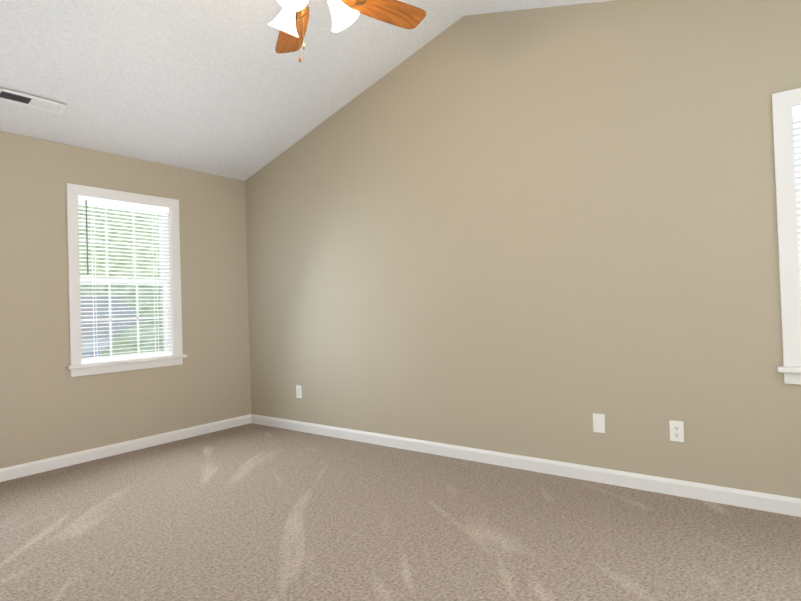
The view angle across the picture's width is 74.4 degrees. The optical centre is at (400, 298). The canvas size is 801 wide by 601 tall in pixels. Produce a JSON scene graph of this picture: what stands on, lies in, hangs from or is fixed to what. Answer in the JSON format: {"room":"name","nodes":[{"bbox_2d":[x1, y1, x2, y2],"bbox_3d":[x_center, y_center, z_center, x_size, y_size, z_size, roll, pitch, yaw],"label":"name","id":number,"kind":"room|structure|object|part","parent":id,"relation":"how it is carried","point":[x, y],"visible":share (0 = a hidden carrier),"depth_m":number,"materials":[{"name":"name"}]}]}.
{"room":"empty bedroom","nodes":[
{"label":"empty bedroom","id":0,"kind":"room"},
{"bbox_2d":[0,131,250,468],"bbox_3d":[-2.801,0.043,3.773,0.150,2.440,4.298,-3,-1,37],"label":"wall","id":1,"kind":"structure","parent":0,"point":[50,407],"depth_m":4.17,"materials":[{"name":"paint"}]},
{"bbox_2d":[0,414,250,481],"bbox_3d":[-2.698,1.216,3.705,0.014,0.088,3.998,-3,-1,37],"label":"baseboard","id":2,"kind":"structure","parent":1,"relation":"attached to","point":[31,468],"depth_m":4.23,"materials":[{"name":"white wood"}]},
{"bbox_2d":[66,183,186,376],"bbox_3d":[-2.296,-0.144,4.409,0.200,1.478,0.960,-3,-1,37],"label":"window","id":3,"kind":"structure","parent":1,"relation":"in","point":[77,367],"depth_m":4.42,"materials":[{"name":"white wood"}]},
{"bbox_2d":[78,195,171,363],"bbox_3d":[-2.283,-0.152,4.399,0.066,1.310,0.752,-3,-1,37],"label":"window blinds","id":4,"kind":"object","parent":3,"relation":"attached to","point":[100,201],"visible":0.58,"depth_m":4.37,"materials":[{"name":"white plastic"}]},
{"bbox_2d":[0,0,612,180],"bbox_3d":[-0.398,-1.718,1.939,6.316,0.956,4.298,-3,-1,37],"label":"ceiling","id":5,"kind":"structure","parent":0,"point":[220,88],"depth_m":3.69,"materials":[{"name":"paint"}]},
{"bbox_2d":[0,88,66,113],"bbox_3d":[-2.447,-1.306,3.495,0.116,0.039,0.385,-3,-1,37],"label":"ceiling vent","id":6,"kind":"object","parent":5,"relation":"in","point":[29,101],"visible":0.98,"depth_m":3.49,"materials":[{"name":"white metal"}]},
{"bbox_2d":[268,0,425,62],"bbox_3d":[-0.394,-1.555,2.380,1.265,0.944,1.309,-3,-1,37],"label":"fan","id":7,"kind":"object","parent":5,"relation":"hanging from","point":[290,21],"visible":1,"depth_m":2.63,"materials":[{"name":"brown wood"}]},
{"bbox_3d":[-0.568,-1.425,2.809,0.461,0.044,0.352,-3,-1,37],"label":"blade","id":8,"kind":"part","parent":7,"relation":"part of","materials":[{"name":"brown wood"}]},
{"bbox_3d":[-0.084,-1.463,2.652,0.234,0.052,0.501,-3,-1,37],"label":"blade","id":9,"kind":"part","parent":7,"relation":"part of","materials":[{"name":"brown wood"}]},
{"bbox_2d":[0,423,800,600],"bbox_3d":[-0.303,1.229,1.892,6.316,0.150,4.298,-3,-1,37],"label":"floor","id":10,"kind":"structure","parent":0,"point":[251,512],"depth_m":2.60,"materials":[{"name":"carpet"}]},
{"bbox_2d":[245,0,800,498],"bbox_3d":[0.894,-0.480,3.573,6.316,3.242,0.150,-3,-1,37],"label":"wall","id":11,"kind":"structure","parent":0,"point":[543,232],"depth_m":3.41,"materials":[{"name":"paint"}]},
{"bbox_2d":[296,385,301,397],"bbox_3d":[-0.939,0.860,4.872,0.072,0.116,0.008,-3,-1,37],"label":"electrical outlet","id":12,"kind":"object","parent":11,"relation":"attached to","point":[298,391],"visible":1,"depth_m":4.87,"materials":[{"name":"white plastic"}]},
{"bbox_2d":[251,414,800,516],"bbox_3d":[0.895,1.097,3.482,6.016,0.088,0.014,-3,-1,37],"label":"baseboard","id":13,"kind":"structure","parent":11,"relation":"attached to","point":[785,505],"depth_m":3.34,"materials":[{"name":"white wood"}]},
{"bbox_2d":[593,413,604,432],"bbox_3d":[1.218,0.764,3.239,0.072,0.116,0.007,-3,-1,37],"label":"outlet plate","id":14,"kind":"object","parent":11,"relation":"attached to","point":[598,423],"visible":1,"depth_m":3.24,"materials":[{"name":"white plastic"}]},
{"bbox_2d":[669,420,683,441],"bbox_3d":[1.560,0.749,2.980,0.072,0.116,0.008,-3,-1,37],"label":"electrical outlet","id":15,"kind":"object","parent":11,"relation":"attached to","point":[676,431],"visible":1,"depth_m":2.98,"materials":[{"name":"white plastic"}]},
{"bbox_2d":[772,88,800,384],"bbox_3d":[2.322,-0.323,2.462,0.960,1.478,0.200,-3,-1,37],"label":"window","id":16,"kind":"structure","parent":11,"relation":"in","point":[783,104],"depth_m":2.66,"materials":[{"name":"white wood"}]},
{"bbox_2d":[792,105,800,292],"bbox_3d":[2.312,-0.330,2.448,0.752,1.310,0.066,-3,-1,37],"label":"window blinds","id":17,"kind":"object","parent":16,"relation":"attached to","point":[796,111],"visible":0.96,"depth_m":2.67,"materials":[{"name":"white plastic"}]},
{"label":"outside","id":18,"kind":"structure","parent":0,"visible":0},
{"bbox_2d":[78,205,162,357],"bbox_3d":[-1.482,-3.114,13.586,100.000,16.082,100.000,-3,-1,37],"label":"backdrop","id":19,"kind":"structure","parent":18,"point":[125,341],"depth_m":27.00,"materials":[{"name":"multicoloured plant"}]}
]}

